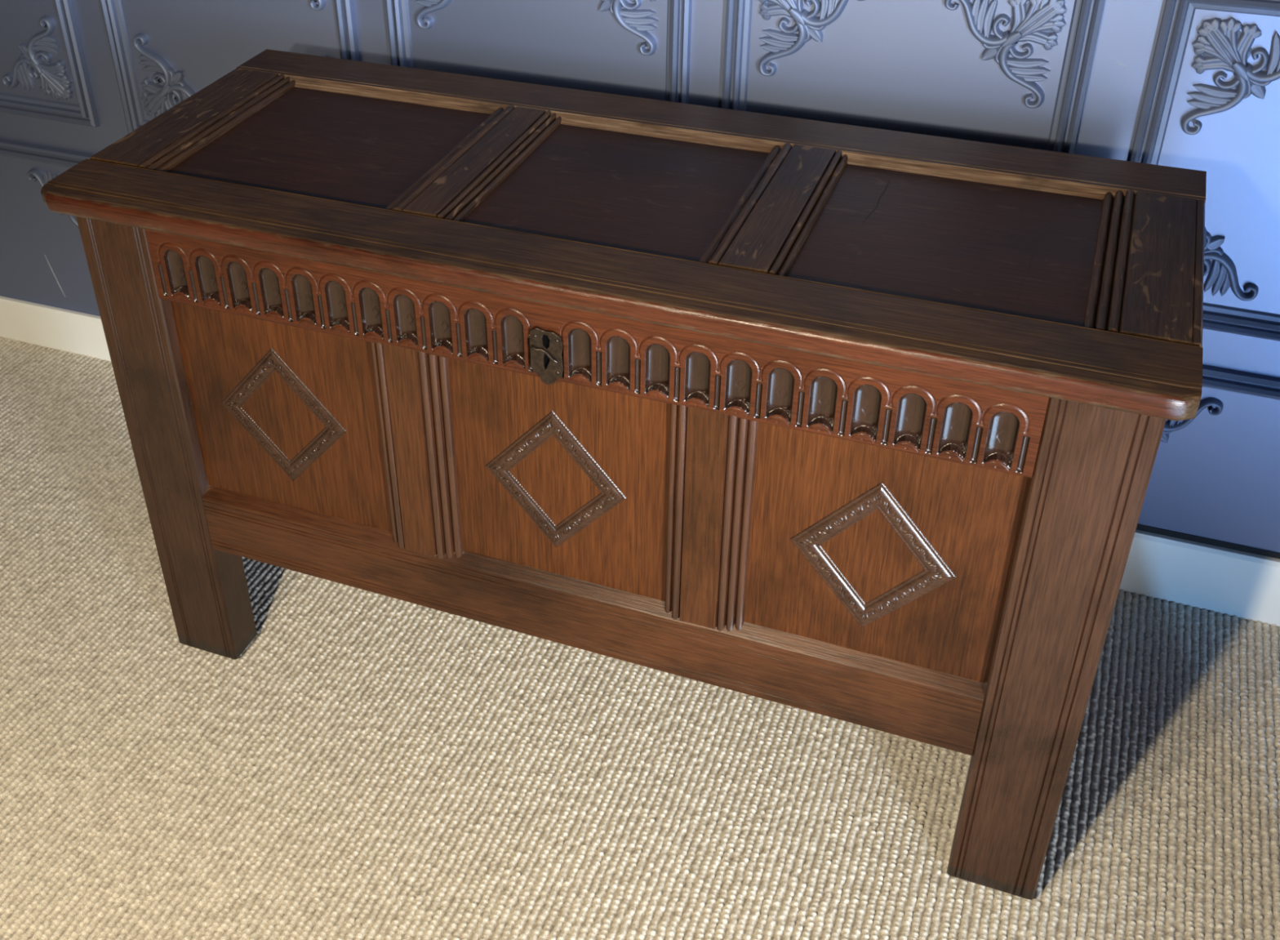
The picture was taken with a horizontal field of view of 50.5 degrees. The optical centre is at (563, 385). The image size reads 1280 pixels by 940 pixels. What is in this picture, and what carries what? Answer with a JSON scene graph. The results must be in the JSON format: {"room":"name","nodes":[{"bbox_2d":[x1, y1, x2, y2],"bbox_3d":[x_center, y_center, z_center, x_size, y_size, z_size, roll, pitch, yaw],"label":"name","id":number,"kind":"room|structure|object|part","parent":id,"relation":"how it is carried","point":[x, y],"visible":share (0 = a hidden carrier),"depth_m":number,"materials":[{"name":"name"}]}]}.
{"room":"living room","nodes":[
{"label":"living room","id":0,"kind":"room"},
{"bbox_2d":[0,0,1279,552],"bbox_3d":[0.221,-0.893,1.610,7.200,2.506,0.138,12,36,19],"label":"wall","id":1,"kind":"structure","parent":0,"point":[1186,84],"depth_m":1.83,"materials":[{"name":"blue paint"}]},
{"bbox_3d":[-1.020,-0.427,2.451,0.467,0.034,0.016,12,36,19],"label":"panel moulding","id":2,"kind":"part","parent":1,"relation":"part of","materials":[{"name":"paint"}]},
{"bbox_3d":[-1.022,-0.503,2.400,0.467,0.034,0.016,12,36,19],"label":"panel moulding","id":3,"kind":"part","parent":1,"relation":"part of","materials":[{"name":"paint"}]},
{"bbox_3d":[-0.826,-0.634,2.216,0.034,0.448,0.016,12,36,19],"label":"panel moulding","id":4,"kind":"part","parent":1,"relation":"part of","materials":[{"name":"blue paint"}]},
{"bbox_3d":[-0.733,-0.608,2.189,0.034,0.448,0.016,12,36,19],"label":"panel moulding","id":5,"kind":"part","parent":1,"relation":"part of","materials":[{"name":"blue paint"}]},
{"bbox_3d":[-0.528,-0.394,2.234,0.467,0.034,0.016,12,36,19],"label":"panel moulding","id":6,"kind":"part","parent":1,"relation":"part of","materials":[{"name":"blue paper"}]},
{"bbox_3d":[-0.331,-0.525,2.050,0.034,0.448,0.016,12,36,19],"label":"panel moulding","id":7,"kind":"part","parent":1,"relation":"part of","materials":[{"name":"blue paint"}]},
{"bbox_3d":[-0.245,-0.500,2.025,0.034,0.448,0.016,12,36,19],"label":"panel moulding","id":8,"kind":"part","parent":1,"relation":"part of","materials":[{"name":"blue paint"}]},
{"bbox_2d":[0,295,1279,626],"bbox_3d":[0.223,0.123,2.220,7.200,0.134,0.012,12,36,19],"label":"baseboard","id":9,"kind":"structure","parent":1,"relation":"attached to","point":[1225,580],"depth_m":1.99,"materials":[{"name":"white paint"}]},
{"bbox_3d":[0.157,-0.417,1.886,0.034,0.448,0.016,12,36,19],"label":"panel moulding","id":10,"kind":"part","parent":1,"relation":"part of","materials":[{"name":"blue paint"}]},
{"bbox_3d":[0.234,-0.394,1.864,0.034,0.448,0.016,12,36,19],"label":"panel moulding","id":11,"kind":"part","parent":1,"relation":"part of","materials":[{"name":"paint"}]},
{"bbox_3d":[0.636,-0.311,1.725,0.034,0.448,0.016,12,36,19],"label":"panel moulding","id":12,"kind":"part","parent":1,"relation":"part of","materials":[{"name":"blue paint"}]},
{"bbox_3d":[0.730,-0.284,1.698,0.034,0.448,0.016,12,36,19],"label":"panel moulding","id":13,"kind":"part","parent":1,"relation":"part of","materials":[{"name":"blue paint"}]},
{"bbox_2d":[1136,523,1279,558],"bbox_3d":[2.046,0.447,1.561,3.270,0.038,0.001,12,36,19],"label":"trim","id":14,"kind":"structure","parent":1,"relation":"attached to","point":[1140,526],"depth_m":1.95,"materials":[{"name":"black"}]},
{"bbox_3d":[0.926,-0.415,1.514,0.467,0.034,0.016,12,36,19],"label":"panel moulding","id":15,"kind":"part","parent":1,"relation":"part of","materials":[{"name":"blue paint"}]},
{"bbox_3d":[0.936,0.006,1.793,0.467,0.034,0.016,12,36,19],"label":"panel moulding","id":16,"kind":"part","parent":1,"relation":"part of","materials":[{"name":"blue paint"}]},
{"bbox_3d":[0.934,-0.070,1.742,0.467,0.034,0.016,12,36,19],"label":"panel moulding","id":17,"kind":"part","parent":1,"relation":"part of","materials":[{"name":"blue paint"}]},
{"bbox_3d":[-0.462,1.154,0.856,7.200,0.044,3.950,12,36,19],"label":"floor","id":18,"kind":"structure","parent":0,"visible":0},
{"bbox_2d":[0,336,1279,939],"bbox_3d":[-0.248,0.531,1.741,3.392,0.006,1.517,12,36,19],"label":"carpet","id":19,"kind":"object","parent":18,"relation":"on","point":[370,765],"visible":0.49,"depth_m":1.76,"materials":[{"name":"beige carpet"}]},
{"bbox_2d":[40,48,1206,899],"bbox_3d":[0.069,0.067,1.763,1.257,0.730,0.503,12,36,19],"label":"chest","id":20,"kind":"object","parent":19,"relation":"on","point":[860,425],"visible":1,"depth_m":1.50,"materials":[{"name":"wood"}]},
{"bbox_3d":[-0.510,0.083,1.786,0.104,0.700,0.055,12,36,19],"label":"post","id":21,"kind":"part","parent":20,"relation":"part of","materials":[{"name":"brown wood"}]},
{"bbox_3d":[-0.486,-0.342,1.767,0.070,0.029,0.318,12,36,19],"label":"lid rail","id":22,"kind":"part","parent":20,"relation":"part of","materials":[{"name":"brown wood"}]},
{"bbox_3d":[-0.439,-0.336,1.748,0.032,0.022,0.317,12,36,19],"label":"lid moulding","id":23,"kind":"part","parent":20,"relation":"part of","materials":[{"name":"brown wood"}]},
{"bbox_3d":[-0.339,0.037,1.662,0.283,0.302,0.012,12,36,19],"label":"panel","id":24,"kind":"part","parent":20,"relation":"part of","materials":[{"name":"brown wood"}]},
{"bbox_3d":[-0.287,-0.297,1.692,0.304,0.009,0.308,12,36,19],"label":"lid panel","id":25,"kind":"part","parent":20,"relation":"part of","materials":[{"name":"brown wood"}]},
{"bbox_3d":[-0.204,0.069,1.610,0.020,0.301,0.028,12,36,19],"label":"moulding","id":26,"kind":"part","parent":20,"relation":"part of","materials":[{"name":"brown wood"}]},
{"bbox_3d":[-0.141,0.082,1.588,0.034,0.301,0.028,12,36,19],"label":"moulding","id":27,"kind":"part","parent":20,"relation":"part of","materials":[{"name":"brown wood"}]},
{"bbox_3d":[-0.133,-0.273,1.642,0.028,0.022,0.317,12,36,19],"label":"lid moulding","id":28,"kind":"part","parent":20,"relation":"part of","materials":[{"name":"brown wood"}]},
{"bbox_3d":[-0.070,-0.260,1.620,0.026,0.022,0.317,12,36,19],"label":"lid moulding","id":29,"kind":"part","parent":20,"relation":"part of","materials":[{"name":"brown wood"}]},
{"bbox_3d":[-0.018,-0.030,1.433,0.037,0.069,0.003,12,36,19],"label":"lock plate","id":30,"kind":"part","parent":20,"relation":"part of","materials":[{"name":"metal"}]},
{"bbox_3d":[-0.003,0.107,1.545,0.271,0.302,0.012,12,36,19],"label":"panel","id":31,"kind":"part","parent":20,"relation":"part of","materials":[{"name":"brown wood"}]},
{"bbox_3d":[-0.005,0.268,1.649,1.000,0.103,0.029,12,36,19],"label":"rail","id":32,"kind":"part","parent":20,"relation":"part of","materials":[{"name":"brown wood"}]},
{"bbox_3d":[-0.013,-0.055,1.435,1.000,0.100,0.029,12,36,19],"label":"rail","id":33,"kind":"part","parent":20,"relation":"part of","materials":[{"name":"red wood"}]},
{"bbox_3d":[0.067,-0.224,1.570,0.278,0.009,0.308,12,36,19],"label":"lid panel","id":34,"kind":"part","parent":20,"relation":"part of","materials":[{"name":"brown wood"}]},
{"bbox_3d":[-0.013,-0.120,1.415,1.257,0.029,0.100,12,36,19],"label":"lid rail","id":35,"kind":"part","parent":20,"relation":"part of","materials":[{"name":"brown wood"}]},
{"bbox_3d":[0.126,0.138,1.496,0.022,0.301,0.028,12,36,19],"label":"moulding","id":36,"kind":"part","parent":20,"relation":"part of","materials":[{"name":"brown wood"}]},
{"bbox_3d":[0.137,-0.330,1.726,1.257,0.029,0.097,12,36,19],"label":"lid rail","id":37,"kind":"part","parent":20,"relation":"part of","materials":[{"name":"brown wood"}]},
{"bbox_3d":[0.189,0.150,1.474,0.030,0.301,0.028,12,36,19],"label":"moulding","id":38,"kind":"part","parent":20,"relation":"part of","materials":[{"name":"brown wood"}]},
{"bbox_3d":[0.208,-0.203,1.524,0.026,0.022,0.317,12,36,19],"label":"lid moulding","id":39,"kind":"part","parent":20,"relation":"part of","materials":[{"name":"brown wood"}]},
{"bbox_3d":[0.275,-0.189,1.501,0.018,0.022,0.317,12,36,19],"label":"lid moulding","id":40,"kind":"part","parent":20,"relation":"part of","materials":[{"name":"brown wood"}]},
{"bbox_3d":[0.329,0.175,1.431,0.275,0.302,0.012,12,36,19],"label":"panel","id":41,"kind":"part","parent":20,"relation":"part of","materials":[{"name":"brown wood"}]},
{"bbox_3d":[0.414,-0.152,1.449,0.292,0.009,0.308,12,36,19],"label":"lid panel","id":42,"kind":"part","parent":20,"relation":"part of","materials":[{"name":"brown wood"}]},
{"bbox_3d":[0.506,0.293,1.434,0.104,0.700,0.055,12,36,19],"label":"post","id":43,"kind":"part","parent":20,"relation":"part of","materials":[{"name":"brown wood"}]},
{"bbox_3d":[0.566,-0.129,1.400,0.034,0.022,0.317,12,36,19],"label":"lid moulding","id":44,"kind":"part","parent":20,"relation":"part of","materials":[{"name":"brown wood"}]},
{"bbox_3d":[0.615,-0.115,1.386,0.071,0.029,0.318,12,36,19],"label":"lid rail","id":45,"kind":"part","parent":20,"relation":"part of","materials":[{"name":"brown wood"}]}
]}

